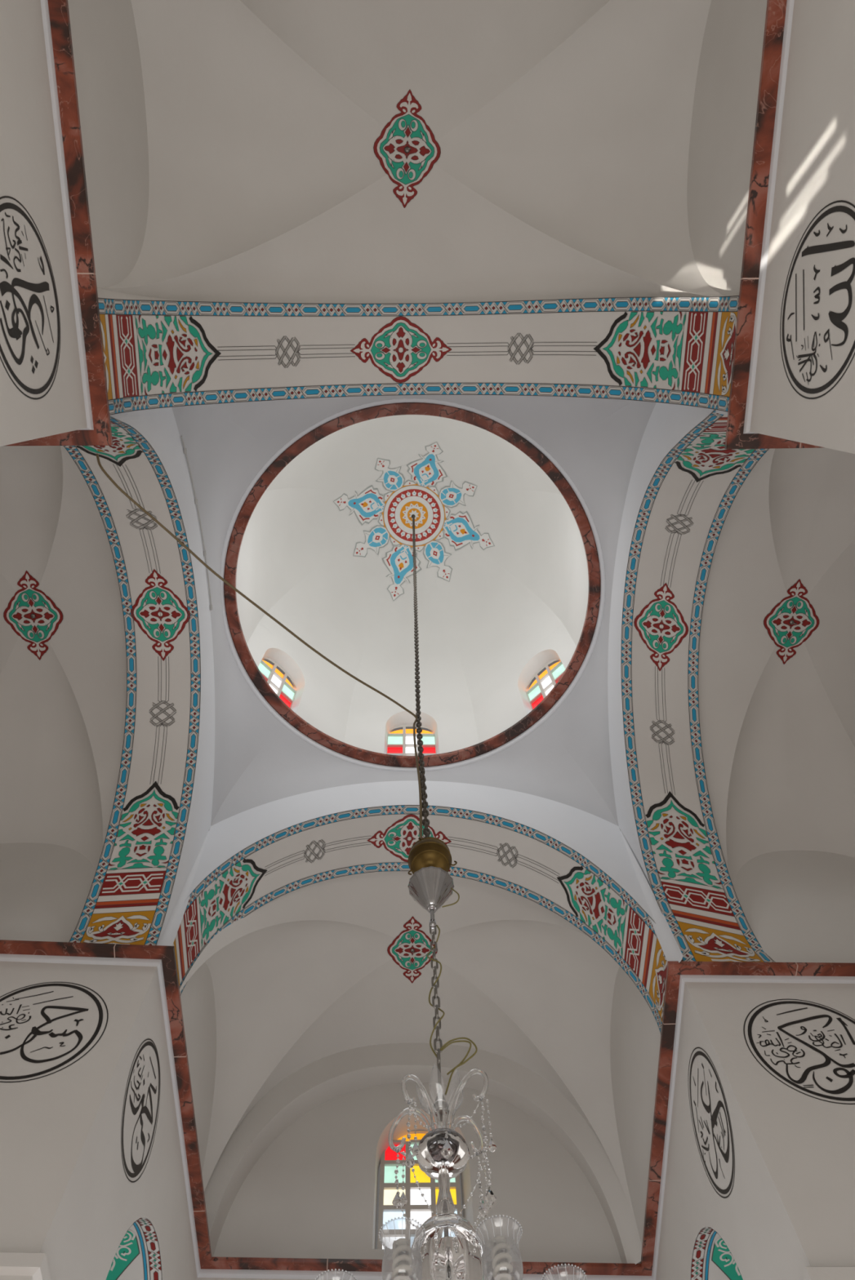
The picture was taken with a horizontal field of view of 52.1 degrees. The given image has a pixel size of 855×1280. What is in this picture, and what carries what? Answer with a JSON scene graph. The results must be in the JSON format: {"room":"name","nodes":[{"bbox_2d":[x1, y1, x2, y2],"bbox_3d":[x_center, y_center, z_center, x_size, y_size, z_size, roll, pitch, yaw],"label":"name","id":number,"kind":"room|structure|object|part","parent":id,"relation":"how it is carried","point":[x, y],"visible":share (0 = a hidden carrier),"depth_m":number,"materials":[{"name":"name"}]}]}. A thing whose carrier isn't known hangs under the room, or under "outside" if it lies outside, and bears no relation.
{"room":"mosque","nodes":[
{"label":"mosque","id":0,"kind":"room"},
{"bbox_2d":[0,0,87,446],"bbox_3d":[-2.120,-2.066,1.544,0.001,7.492,3.843,0,-72,-1],"label":"wall","id":1,"kind":"structure","parent":0,"point":[29,172],"depth_m":4.87,"materials":[{"name":"paint"}]},
{"bbox_2d":[0,195,60,399],"bbox_3d":[-2.189,-1.842,4.764,0.001,0.969,1.029,0,-72,-1],"label":"roundel","id":2,"kind":"object","parent":1,"relation":"attached to","point":[5,286],"visible":1,"depth_m":4.74,"materials":[{"name":"black paint"}]},
{"bbox_2d":[5,0,112,445],"bbox_3d":[-3.699,-3.158,5.148,3.259,0.111,4.006,0,-72,-1],"label":"crown molding","id":3,"kind":"structure","parent":1,"relation":"attached to","point":[59,12],"depth_m":5.39,"materials":[{"name":"red stone"}]},
{"bbox_2d":[0,842,95,942],"bbox_3d":[-4.047,2.344,7.944,2.280,1.917,0.001,0,-72,-1],"label":"wall","id":4,"kind":"structure","parent":0,"point":[45,888],"depth_m":8.07,"materials":[{"name":"paint"}]},
{"bbox_2d":[0,445,126,871],"bbox_3d":[-4.027,0.116,7.652,2.280,2.670,4.422,0,-72,-1],"label":"vault","id":5,"kind":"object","parent":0,"point":[63,713],"visible":0.76,"depth_m":8.90,"materials":[{"name":"paint"}]},
{"bbox_2d":[3,569,63,660],"bbox_3d":[-4.019,-0.244,8.924,0.548,0.021,0.821,-31,-74,8],"label":"medallion","id":6,"kind":"object","parent":5,"relation":"attached to","point":[28,600],"visible":1,"depth_m":8.93,"materials":[{"name":"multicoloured paint"}]},
{"bbox_2d":[0,960,157,1253],"bbox_3d":[-3.697,3.667,3.349,3.256,7.492,0.001,3,-72,-2],"label":"wall","id":7,"kind":"structure","parent":0,"point":[46,1122],"depth_m":5.88,"materials":[{"name":"paint"}]},
{"bbox_2d":[0,1252,50,1279],"bbox_3d":[-3.298,4.095,2.252,3.364,5.125,1.117,22,-74,-8],"label":"trim","id":8,"kind":"structure","parent":7,"relation":"attached to","point":[13,1265],"depth_m":4.62,"materials":[{"name":"paint"}]},
{"bbox_2d":[0,982,108,1082],"bbox_3d":[-2.809,2.784,6.274,0.983,0.987,0.001,3,-72,-2],"label":"roundel","id":9,"kind":"object","parent":7,"relation":"attached to","point":[35,1030],"visible":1,"depth_m":6.28,"materials":[{"name":"black paint"}]},
{"bbox_2d":[67,0,149,287],"bbox_3d":[-2.176,-3.802,5.965,0.001,1.827,2.700,0,-72,-1],"label":"wall","id":10,"kind":"structure","parent":0,"point":[107,56],"depth_m":6.05,"materials":[{"name":"paint"}]},
{"bbox_2d":[39,967,197,1279],"bbox_3d":[-2.834,5.361,3.912,1.659,7.492,3.397,0,-72,-1],"label":"wall","id":11,"kind":"structure","parent":0,"point":[98,1206],"depth_m":6.32,"materials":[{"name":"paint"}]},
{"bbox_2d":[106,1217,162,1279],"bbox_3d":[-3.238,5.139,5.960,2.348,1.949,1.992,0,-72,-1],"label":"painted reveal","id":12,"kind":"object","parent":11,"relation":"attached to","point":[128,1250],"visible":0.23,"depth_m":6.91,"materials":[{"name":"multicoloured paint"}]},
{"bbox_2d":[121,1038,160,1182],"bbox_3d":[-2.125,3.491,6.524,0.001,0.935,0.955,-1,-72,-1],"label":"roundel","id":13,"kind":"object","parent":11,"relation":"attached to","point":[137,1169],"visible":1,"depth_m":6.50,"materials":[{"name":"black paint"}]},
{"bbox_2d":[0,939,411,1271],"bbox_3d":[-3.574,2.861,7.118,2.898,0.045,9.854,-38,-75,10],"label":"crown molding","id":14,"kind":"structure","parent":11,"relation":"attached to","point":[166,953],"depth_m":7.47,"materials":[{"name":"red stone"}]},
{"bbox_2d":[65,407,214,945],"bbox_3d":[-2.581,0.115,7.773,0.738,2.893,4.402,0,-72,-1],"label":"ceiling","id":15,"kind":"structure","parent":0,"point":[147,664],"depth_m":8.31,"materials":[{"name":"paint"}]},
{"bbox_2d":[63,417,200,945],"bbox_3d":[-2.574,0.165,7.474,0.738,2.294,4.278,0,-72,-1],"label":"decoration","id":16,"kind":"object","parent":15,"relation":"attached to","point":[127,901],"visible":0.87,"depth_m":7.98,"materials":[{"name":"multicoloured paint"}]},
{"bbox_3d":[-2.542,-1.480,6.516,0.542,1.475,0.546,0,-72,-1],"label":"arabesque panel","id":17,"kind":"part","parent":16,"relation":"part of","materials":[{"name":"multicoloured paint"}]},
{"bbox_3d":[-2.590,1.950,7.713,0.542,1.657,0.728,0,-72,-1],"label":"arabesque panel","id":18,"kind":"part","parent":16,"relation":"part of","materials":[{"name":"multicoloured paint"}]},
{"bbox_2d":[157,831,208,946],"bbox_3d":[-2.208,2.276,8.091,0.102,2.160,0.102,0,-72,-1],"label":"wall","id":19,"kind":"structure","parent":0,"point":[169,935],"depth_m":7.77,"materials":[{"name":"paint"}]},
{"bbox_2d":[180,962,216,1173],"bbox_3d":[-2.279,4.273,8.587,0.001,1.887,2.580,0,-72,-1],"label":"wall","id":20,"kind":"structure","parent":0,"point":[197,997],"depth_m":8.87,"materials":[{"name":"paint"}]},
{"bbox_2d":[97,288,413,303],"bbox_3d":[-0.061,-2.649,6.824,4.283,2.667,0.111,-1,-72,-1],"label":"ceiling","id":21,"kind":"structure","parent":0,"point":[102,293],"depth_m":6.09,"materials":[{"name":"paint"}]},
{"bbox_2d":[196,1277,334,1279],"bbox_3d":[0.089,7.070,4.526,4.237,7.492,0.001,2,-72,-2],"label":"wall","id":22,"kind":"structure","parent":0,"point":[197,1278],"depth_m":8.02,"materials":[{"name":"paint"}]},
{"bbox_2d":[179,871,641,1244],"bbox_3d":[-0.131,4.125,9.137,4.320,2.880,2.580,0,-72,-1],"label":"vault","id":23,"kind":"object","parent":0,"point":[308,975],"visible":0.83,"depth_m":10.17,"materials":[{"name":"paint"}]},
{"bbox_2d":[386,915,437,983],"bbox_3d":[-0.181,3.727,10.508,0.548,0.017,0.821,-29,-74,8],"label":"medallion","id":24,"kind":"object","parent":23,"relation":"attached to","point":[415,939],"visible":0.98,"depth_m":10.51,"materials":[{"name":"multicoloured paint"}]},
{"bbox_2d":[97,0,727,303],"bbox_3d":[-0.046,-3.954,6.529,4.284,2.850,2.700,0,-72,-1],"label":"vault","id":25,"kind":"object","parent":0,"point":[561,129],"visible":0.9,"depth_m":7.52,"materials":[{"name":"paint"}]},
{"bbox_2d":[373,89,440,208],"bbox_3d":[-0.183,-4.404,7.862,0.548,0.025,0.821,33,-76,-11],"label":"medallion","id":26,"kind":"object","parent":25,"relation":"attached to","point":[406,128],"visible":1,"depth_m":7.86,"materials":[{"name":"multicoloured paint"}]},
{"bbox_2d":[404,146,411,152],"bbox_3d":[-0.181,-4.396,7.839,0.056,0.060,0.052,40,-77,-13],"label":"ceiling hook","id":27,"kind":"object","parent":26,"relation":"attached to","point":[406,149],"visible":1,"depth_m":7.86,"materials":[{"name":"silver metal"}]},
{"bbox_2d":[235,414,588,754],"bbox_3d":[-0.224,-1.251,12.616,4.164,5.388,4.334,0,-72,-1],"label":"ceiling","id":28,"kind":"structure","parent":0,"point":[506,610],"depth_m":13.26,"materials":[{"name":"paint"}]},
{"bbox_2d":[257,657,297,708],"bbox_3d":[-1.954,0.578,11.153,0.050,1.313,0.676,-43,-76,11],"label":"window","id":29,"kind":"structure","parent":28,"relation":"attached to","point":[278,682],"depth_m":11.36,"materials":[{"name":"glass"}]},
{"bbox_3d":[-2.110,0.396,11.236,0.139,0.312,0.139,0,-72,-1],"label":"pane","id":30,"kind":"part","parent":29,"relation":"part of","materials":[{"name":"green"}]},
{"bbox_3d":[-1.956,0.635,10.992,0.106,0.246,0.106,0,-72,-1],"label":"pane","id":31,"kind":"part","parent":29,"relation":"part of","materials":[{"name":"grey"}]},
{"bbox_3d":[-1.962,0.540,11.286,0.106,0.312,0.106,0,-72,-1],"label":"pane","id":32,"kind":"part","parent":29,"relation":"part of","materials":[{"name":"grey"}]},
{"bbox_3d":[-1.975,0.451,11.583,0.454,0.237,0.454,0,-72,-1],"label":"arched pane","id":33,"kind":"part","parent":29,"relation":"part of","materials":[{"name":"orange"}]},
{"bbox_3d":[-1.807,0.778,11.041,0.139,0.246,0.139,0,-72,-1],"label":"pane","id":34,"kind":"part","parent":29,"relation":"part of","materials":[{"name":"red"}]},
{"bbox_3d":[-1.814,0.684,11.335,0.139,0.312,0.139,0,-72,-1],"label":"pane","id":35,"kind":"part","parent":29,"relation":"part of","materials":[{"name":"green"}]},
{"bbox_2d":[386,724,436,755],"bbox_3d":[-0.210,1.378,11.449,0.676,1.313,0.050,0,-72,-1],"label":"window","id":36,"kind":"structure","parent":28,"relation":"attached to","point":[399,742],"depth_m":11.55,"materials":[{"name":"multicoloured glass"}]},
{"bbox_3d":[-0.419,1.436,11.284,0.197,0.246,0.001,0,-72,-1],"label":"pane","id":37,"kind":"part","parent":36,"relation":"part of","materials":[{"name":"glass"}]},
{"bbox_3d":[-0.426,1.342,11.578,0.197,0.312,0.001,0,-72,-1],"label":"pane","id":38,"kind":"part","parent":36,"relation":"part of","materials":[{"name":"glass"}]},
{"bbox_3d":[-0.207,1.437,11.289,0.150,0.246,0.001,0,-72,-1],"label":"pane","id":39,"kind":"part","parent":36,"relation":"part of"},
{"bbox_3d":[-0.213,1.343,11.583,0.150,0.312,0.001,0,-72,-1],"label":"pane","id":40,"kind":"part","parent":36,"relation":"part of","materials":[{"name":"glass"}]},
{"bbox_3d":[-0.220,1.256,11.881,0.642,0.237,0.001,0,-72,-1],"label":"arched pane","id":41,"kind":"part","parent":36,"relation":"part of","materials":[{"name":"glass"}]},
{"bbox_3d":[-0.001,1.344,11.588,0.197,0.312,0.001,0,-72,-1],"label":"pane","id":42,"kind":"part","parent":36,"relation":"part of","materials":[{"name":"glass"}]},
{"bbox_3d":[0.006,1.438,11.294,0.197,0.246,0.001,0,-72,-1],"label":"pane","id":43,"kind":"part","parent":36,"relation":"part of","materials":[{"name":"glass"}]},
{"bbox_2d":[221,398,604,767],"bbox_3d":[-0.165,-0.500,9.998,4.440,0.056,4.440,0,-72,-1],"label":"crown molding","id":44,"kind":"structure","parent":28,"relation":"attached to","point":[347,420],"depth_m":9.91,"materials":[{"name":"red stone"}]},
{"bbox_2d":[333,441,494,600],"bbox_3d":[-0.223,-2.023,14.695,2.319,0.949,2.319,-16,-73,4],"label":"rosette","id":45,"kind":"object","parent":28,"relation":"attached to","point":[424,501],"visible":0.99,"depth_m":14.96,"materials":[{"name":"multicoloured paint"}]},
{"bbox_2d":[525,658,569,710],"bbox_3d":[1.555,0.598,11.238,0.676,1.313,0.050,-43,-76,11],"label":"window","id":46,"kind":"structure","parent":28,"relation":"attached to","point":[544,683],"depth_m":11.43,"materials":[{"name":"multicoloured glass"}]},
{"bbox_3d":[1.405,0.702,11.414,0.139,0.312,0.139,0,-72,-1],"label":"pane","id":47,"kind":"part","parent":46,"relation":"part of","materials":[{"name":"green"}]},
{"bbox_3d":[1.411,0.796,11.119,0.139,0.246,0.139,0,-72,-1],"label":"pane","id":48,"kind":"part","parent":46,"relation":"part of","materials":[{"name":"red"}]},
{"bbox_3d":[1.556,0.470,11.669,0.454,0.237,0.454,0,-72,-1],"label":"arched pane","id":49,"kind":"part","parent":46,"relation":"part of","materials":[{"name":"orange"}]},
{"bbox_3d":[1.557,0.560,11.371,0.106,0.312,0.106,0,-72,-1],"label":"pane","id":50,"kind":"part","parent":46,"relation":"part of","materials":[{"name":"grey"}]},
{"bbox_3d":[1.563,0.654,11.077,0.106,0.246,0.106,0,-72,-1],"label":"pane","id":51,"kind":"part","parent":46,"relation":"part of","materials":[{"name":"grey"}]},
{"bbox_3d":[1.709,0.418,11.329,0.139,0.312,0.139,0,-72,-1],"label":"pane","id":52,"kind":"part","parent":46,"relation":"part of","materials":[{"name":"green"}]},
{"bbox_2d":[171,395,656,826],"bbox_3d":[-0.135,-0.270,9.051,4.383,1.803,4.509,0,-72,-1],"label":"pendentives","id":53,"kind":"structure","parent":0,"point":[259,761],"depth_m":9.59,"materials":[{"name":"paint"}]},
{"bbox_2d":[180,435,212,609],"bbox_3d":[-2.236,-1.079,8.517,0.020,0.744,1.834,0,-72,-1],"label":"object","id":54,"kind":"object","parent":53,"relation":"attached to","point":[184,448],"visible":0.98,"depth_m":8.58,"materials":[{"name":"paint"}]},
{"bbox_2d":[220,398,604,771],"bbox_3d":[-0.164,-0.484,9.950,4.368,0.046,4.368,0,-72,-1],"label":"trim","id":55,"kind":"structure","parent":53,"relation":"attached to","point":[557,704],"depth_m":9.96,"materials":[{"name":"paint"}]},
{"bbox_2d":[97,296,737,413],"bbox_3d":[-0.063,-2.285,6.909,4.148,2.607,0.893,0,-72,-1],"label":"arch","id":56,"kind":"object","parent":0,"point":[484,364],"depth_m":7.67,"materials":[{"name":"paint"}]},
{"bbox_2d":[97,295,738,415],"bbox_3d":[-0.064,-2.293,6.905,4.168,2.605,0.909,0,-72,-1],"label":"band","id":57,"kind":"object","parent":56,"relation":"attached to","point":[400,349],"visible":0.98,"depth_m":6.98,"materials":[{"name":"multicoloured paint"}]},
{"bbox_3d":[-1.904,-2.100,6.433,0.440,1.667,0.585,0,-72,-1],"label":"arabesque panel","id":58,"kind":"part","parent":57,"relation":"part of","materials":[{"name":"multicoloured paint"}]},
{"bbox_3d":[1.724,-2.184,6.590,0.584,1.861,0.607,0,-72,-1],"label":"arabesque panel","id":59,"kind":"part","parent":57,"relation":"part of","materials":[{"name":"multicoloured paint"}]},
{"bbox_2d":[179,780,662,1032],"bbox_3d":[-0.116,2.537,8.828,4.323,3.315,0.808,0,-72,-1],"label":"ceiling","id":60,"kind":"structure","parent":0,"point":[532,849],"depth_m":9.43,"materials":[{"name":"paint"}]},
{"bbox_2d":[172,804,666,1032],"bbox_3d":[-0.117,2.629,8.540,4.289,2.711,0.808,0,-72,-1],"label":"band","id":61,"kind":"object","parent":60,"relation":"attached to","point":[642,951],"visible":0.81,"depth_m":8.72,"materials":[{"name":"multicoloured paint"}]},
{"bbox_3d":[-1.952,2.714,8.200,0.602,2.001,0.593,0,-72,-1],"label":"arabesque panel","id":62,"kind":"part","parent":61,"relation":"part of","materials":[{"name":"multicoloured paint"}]},
{"bbox_3d":[1.696,2.763,8.201,0.669,1.905,0.593,0,-72,-1],"label":"arabesque panel","id":63,"kind":"part","parent":61,"relation":"part of","materials":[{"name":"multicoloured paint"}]},
{"bbox_2d":[204,1043,641,1264],"bbox_3d":[-0.148,5.487,9.485,4.320,2.763,0.392,1,-72,-2],"label":"wall","id":64,"kind":"structure","parent":0,"point":[503,1070],"depth_m":9.96,"materials":[{"name":"paint"}]},
{"bbox_2d":[213,1072,640,1263],"bbox_3d":[-0.144,5.796,9.565,4.560,2.727,0.300,0,-72,-1],"label":"wall","id":65,"kind":"structure","parent":0,"point":[312,1193],"depth_m":9.20,"materials":[{"name":"paint"}]},
{"bbox_2d":[377,1129,462,1248],"bbox_3d":[-0.083,5.943,9.519,0.874,1.653,0.050,0,-72,-1],"label":"window","id":66,"kind":"structure","parent":65,"relation":"in","point":[415,1207],"depth_m":9.42,"materials":[{"name":"multicoloured glass"}]},
{"bbox_3d":[-0.342,6.154,8.873,0.232,0.210,0.001,0,-72,-1],"label":"pane","id":67,"kind":"part","parent":66,"relation":"part of","materials":[{"name":"glass"}]},
{"bbox_3d":[-0.348,6.071,9.133,0.232,0.223,0.001,0,-72,-1],"label":"pane","id":68,"kind":"part","parent":66,"relation":"part of","materials":[{"name":"glass"}]},
{"bbox_3d":[-0.353,5.989,9.386,0.232,0.208,0.001,0,-72,-1],"label":"pane","id":69,"kind":"part","parent":66,"relation":"part of","materials":[{"name":"glass"}]},
{"bbox_3d":[-0.359,5.905,9.649,0.232,0.235,0.001,0,-72,-1],"label":"pane","id":70,"kind":"part","parent":66,"relation":"part of","materials":[{"name":"glass"}]},
{"bbox_3d":[-0.365,5.819,9.918,0.232,0.232,0.001,0,-72,-1],"label":"pane","id":71,"kind":"part","parent":66,"relation":"part of","materials":[{"name":"glass"}]},
{"bbox_3d":[-0.098,5.767,10.116,0.815,0.149,0.001,0,-72,-1],"label":"arched pane","id":72,"kind":"part","parent":66,"relation":"part of","materials":[{"name":"glass"}]},
{"bbox_3d":[-0.063,6.156,8.880,0.220,0.210,0.001,0,-72,-1],"label":"pane","id":73,"kind":"part","parent":66,"relation":"part of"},
{"bbox_3d":[-0.086,5.820,9.925,0.220,0.232,0.001,0,-72,-1],"label":"pane","id":74,"kind":"part","parent":66,"relation":"part of","materials":[{"name":"glass"}]},
{"bbox_3d":[-0.080,5.907,9.656,0.220,0.235,0.001,0,-72,-1],"label":"pane","id":75,"kind":"part","parent":66,"relation":"part of","materials":[{"name":"glass"}]},
{"bbox_3d":[-0.068,6.072,9.140,0.220,0.223,0.001,0,-72,-1],"label":"pane","id":76,"kind":"part","parent":66,"relation":"part of","materials":[{"name":"glass"}]},
{"bbox_3d":[-0.074,5.991,9.393,0.220,0.208,0.001,0,-72,-1],"label":"pane","id":77,"kind":"part","parent":66,"relation":"part of","materials":[{"name":"glass"}]},
{"bbox_3d":[0.192,5.908,9.662,0.222,0.235,0.001,0,-72,-1],"label":"pane","id":78,"kind":"part","parent":66,"relation":"part of","materials":[{"name":"glass"}]},
{"bbox_3d":[0.198,5.992,9.400,0.222,0.208,0.001,0,-72,-1],"label":"pane","id":79,"kind":"part","parent":66,"relation":"part of","materials":[{"name":"glass"}]},
{"bbox_2d":[609,966,660,1244],"bbox_3d":[2.040,4.297,8.691,0.001,1.887,2.580,0,-72,-1],"label":"wall","id":80,"kind":"structure","parent":0,"point":[634,1032],"depth_m":8.63,"materials":[{"name":"paint"}]},
{"bbox_2d":[620,831,682,962],"bbox_3d":[2.012,2.300,8.193,0.102,2.160,0.102,0,-72,-1],"label":"wall","id":81,"kind":"structure","parent":0,"point":[669,947],"depth_m":7.71,"materials":[{"name":"paint"}]},
{"bbox_2d":[607,402,774,962],"bbox_3d":[2.520,0.115,8.148,0.934,3.388,4.622,0,-72,-1],"label":"ceiling","id":82,"kind":"structure","parent":0,"point":[668,500],"depth_m":8.87,"materials":[{"name":"paint"}]},
{"bbox_2d":[621,409,773,962],"bbox_3d":[2.483,0.210,7.853,0.927,2.771,4.633,-1,-72,-1],"label":"decoration","id":83,"kind":"object","parent":82,"relation":"attached to","point":[704,917],"visible":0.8,"depth_m":8.37,"materials":[{"name":"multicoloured paint"}]},
{"bbox_3d":[2.509,2.166,8.043,0.704,1.937,0.720,0,-72,-1],"label":"arabesque panel","id":84,"kind":"part","parent":83,"relation":"part of","materials":[{"name":"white paint"}]},
{"bbox_3d":[2.511,-1.530,7.023,0.615,1.965,0.790,0,-72,-1],"label":"arabesque panel","id":85,"kind":"part","parent":83,"relation":"part of","materials":[{"name":"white paint"}]},
{"bbox_2d":[715,409,727,415],"bbox_3d":[2.068,-1.852,6.861,0.102,2.160,0.102,0,-72,-1],"label":"wall","id":86,"kind":"structure","parent":0,"point":[725,413],"depth_m":6.33,"materials":[{"name":"paint"}]},
{"bbox_2d":[686,0,766,296],"bbox_3d":[2.107,-3.778,6.069,0.001,1.827,2.700,0,-72,-1],"label":"wall","id":87,"kind":"structure","parent":0,"point":[723,117],"depth_m":6.20,"materials":[{"name":"paint"}]},
{"bbox_2d":[655,982,810,1279],"bbox_3d":[2.985,5.548,4.103,1.666,7.492,3.387,0,-72,-1],"label":"wall","id":88,"kind":"structure","parent":0,"point":[753,1223],"depth_m":6.54,"materials":[{"name":"paint"}]},
{"bbox_2d":[485,960,854,1275],"bbox_3d":[3.742,2.901,7.295,3.125,0.045,9.937,37,-77,-12],"label":"crown molding","id":89,"kind":"structure","parent":88,"relation":"attached to","point":[674,969],"depth_m":7.53,"materials":[{"name":"red stone"}]},
{"bbox_2d":[688,1047,734,1198],"bbox_3d":[2.114,3.595,6.561,0.001,1.029,0.947,-1,-72,-1],"label":"roundel","id":90,"kind":"object","parent":88,"relation":"attached to","point":[713,1118],"visible":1,"depth_m":6.45,"materials":[{"name":"black paint"}]},
{"bbox_2d":[690,1226,742,1279],"bbox_3d":[3.300,5.270,6.149,2.340,1.949,1.982,0,-72,-1],"label":"painted reveal","id":91,"kind":"object","parent":88,"relation":"attached to","point":[722,1256],"visible":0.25,"depth_m":7.06,"materials":[{"name":"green paint"}]},
{"bbox_2d":[684,982,854,1266],"bbox_3d":[3.807,3.964,3.613,3.269,7.492,0.001,1,-72,-2],"label":"wall","id":92,"kind":"structure","parent":0,"point":[806,1144],"depth_m":6.04,"materials":[{"name":"paint"}]},
{"bbox_2d":[0,953,854,1279],"bbox_3d":[-0.016,2.253,6.944,10.770,0.066,7.850,0,-72,-1],"label":"crown molding","id":93,"kind":"structure","parent":92,"relation":"attached to","point":[228,1273],"depth_m":7.50,"materials":[{"name":"paint"}]},
{"bbox_2d":[742,999,854,1104],"bbox_3d":[2.881,3.017,6.476,1.033,1.037,0.001,1,-72,-2],"label":"roundel","id":94,"kind":"object","parent":92,"relation":"attached to","point":[849,1074],"visible":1,"depth_m":6.45,"materials":[{"name":"black paint"}]},
{"bbox_2d":[803,1266,854,1279],"bbox_3d":[3.662,4.815,2.639,3.060,5.125,1.200,0,-72,-1],"label":"trim","id":95,"kind":"structure","parent":92,"relation":"attached to","point":[811,1273],"depth_m":4.80,"materials":[{"name":"paint"}]},
{"bbox_2d":[697,447,854,888],"bbox_3d":[3.941,0.183,7.963,2.244,2.880,4.632,0,-72,-1],"label":"vault","id":96,"kind":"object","parent":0,"point":[777,738],"visible":0.73,"depth_m":9.31,"materials":[{"name":"paint"}]},
{"bbox_2d":[763,578,818,664],"bbox_3d":[3.886,-0.187,9.341,0.548,0.021,0.821,32,-76,-11],"label":"medallion","id":97,"kind":"object","parent":96,"relation":"attached to","point":[796,607],"visible":1,"depth_m":9.34,"materials":[{"name":"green paint"}]},
{"bbox_2d":[733,850,854,963],"bbox_3d":[3.921,2.525,8.244,2.244,2.037,0.001,0,-72,-1],"label":"wall","id":98,"kind":"structure","parent":0,"point":[798,906],"depth_m":8.29,"materials":[{"name":"paint"}]},
{"bbox_2d":[749,0,854,453],"bbox_3d":[2.199,-2.053,1.645,0.001,7.492,3.820,-1,-72,-1],"label":"wall","id":99,"kind":"structure","parent":0,"point":[815,166],"depth_m":4.85,"materials":[{"name":"paint"}]},
{"bbox_2d":[724,0,824,448],"bbox_3d":[1.865,-3.520,5.157,8.302,0.111,3.285,42,-78,-13],"label":"crown molding","id":100,"kind":"structure","parent":99,"relation":"attached to","point":[735,438],"depth_m":5.47,"materials":[{"name":"red stone"}]},
{"bbox_2d":[779,200,854,399],"bbox_3d":[2.142,-1.832,4.766,0.001,1.069,1.005,-1,-72,-1],"label":"roundel","id":101,"kind":"object","parent":99,"relation":"attached to","point":[835,318],"visible":1,"depth_m":4.72,"materials":[{"name":"black paint"}]},
{"bbox_3d":[-0.243,-2.135,15.132,0.090,0.050,0.090,0,-72,-1],"label":"ceiling hook","id":102,"kind":"object","parent":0,"visible":0},
{"bbox_2d":[412,515,430,837],"bbox_3d":[-0.129,-0.481,9.980,0.073,10.770,0.046,0,-72,-1],"label":"hanging chain","id":103,"kind":"object","parent":102,"relation":"hanging from","point":[425,822],"visible":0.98,"depth_m":6.79,"materials":[{"name":"grey metal"}]},
{"bbox_2d":[96,453,422,838],"bbox_3d":[-1.127,-0.058,5.421,2.931,1.866,0.038,41,-78,-13],"label":"cable","id":104,"kind":"object","parent":103,"relation":"hanging from","point":[109,477],"visible":0.94,"depth_m":5.81,"materials":[{"name":"brown plastic"}]},
{"bbox_2d":[407,836,457,875],"bbox_3d":[0.013,1.195,4.761,0.238,0.241,0.238,-43,-76,11],"label":"counterweight","id":105,"kind":"object","parent":103,"relation":"hanging from","point":[428,851],"visible":0.75,"depth_m":4.68,"materials":[{"name":"metal"}]},
{"bbox_2d":[315,866,586,1279],"bbox_3d":[0.044,1.632,3.400,0.779,2.350,0.780,0,-72,-1],"label":"chandelier","id":106,"kind":"object","parent":105,"relation":"hanging from","point":[446,1246],"visible":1,"depth_m":2.92,"materials":[{"name":"silver metal"}]},
{"bbox_3d":[-0.067,1.648,2.308,0.054,0.134,0.054,0,-72,-1],"label":"spiral bulb","id":107,"kind":"part","parent":106,"relation":"part of","materials":[{"name":"beige"}]},
{"bbox_3d":[-0.067,1.646,2.315,0.124,0.150,0.124,0,-72,-1],"label":"lamp shade","id":108,"kind":"part","parent":106,"relation":"part of","materials":[{"name":"clear glass"}]},
{"bbox_3d":[-0.007,1.775,2.308,0.103,0.184,0.371,-25,-73,7],"label":"glass arm","id":109,"kind":"part","parent":106,"relation":"part of","materials":[{"name":"white"}]},
{"bbox_3d":[0.024,1.354,4.266,0.034,0.148,0.034,0,-72,-1],"label":"hanging rod","id":110,"kind":"part","parent":106,"relation":"part of","materials":[{"name":"silver metal"}]},
{"bbox_3d":[0.035,1.506,3.795,0.026,0.877,0.027,-36,-75,10],"label":"link chain","id":111,"kind":"part","parent":106,"relation":"part of","materials":[{"name":"silver metal"}]},
{"bbox_3d":[0.045,1.660,3.313,0.012,0.190,0.012,-21,-73,5],"label":"stem rod","id":112,"kind":"part","parent":106,"relation":"part of","materials":[{"name":"silver metal"}]},
{"bbox_3d":[0.050,1.720,3.127,0.068,0.160,0.068,0,-72,-1],"label":"stem","id":113,"kind":"part","parent":106,"relation":"part of","materials":[{"name":"clear glass"}]},
{"bbox_3d":[0.053,1.771,2.967,0.185,0.067,0.181,0,-72,-1],"label":"lamp shade","id":114,"kind":"part","parent":106,"relation":"part of","materials":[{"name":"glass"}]},
{"bbox_3d":[0.056,1.810,2.848,0.064,0.193,0.064,0,-72,-1],"label":"stem","id":115,"kind":"part","parent":106,"relation":"part of","materials":[{"name":"clear glass"}]},
{"bbox_3d":[0.053,1.773,2.961,0.015,0.520,0.015,0,-72,-1],"label":"rod","id":116,"kind":"part","parent":106,"relation":"part of","materials":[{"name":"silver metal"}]},
{"bbox_3d":[0.059,1.853,2.713,0.223,0.100,0.223,0,-72,-1],"label":"cut glass","id":117,"kind":"part","parent":106,"relation":"part of","materials":[{"name":"clear glass"}]},
{"bbox_3d":[0.063,1.918,2.511,0.227,0.265,0.227,0,-72,-1],"label":"cut glass","id":118,"kind":"part","parent":106,"relation":"part of","materials":[{"name":"clear glass"}]},
{"bbox_3d":[0.136,1.772,2.310,0.103,0.184,0.370,26,-75,-9],"label":"glass arm","id":119,"kind":"part","parent":106,"relation":"part of","materials":[{"name":"white"}]},
{"bbox_3d":[0.197,1.644,2.320,0.124,0.150,0.124,0,-72,-1],"label":"lamp shade","id":120,"kind":"part","parent":106,"relation":"part of","materials":[{"name":"clear glass"}]},
{"bbox_3d":[0.197,1.646,2.313,0.054,0.134,0.054,0,-72,-1],"label":"spiral bulb","id":121,"kind":"part","parent":106,"relation":"part of","materials":[{"name":"beige"}]},
{"bbox_3d":[0.384,1.820,2.381,0.124,0.150,0.124,0,-72,-1],"label":"lamp shade","id":122,"kind":"part","parent":106,"relation":"part of","materials":[{"name":"clear glass"}]}
]}

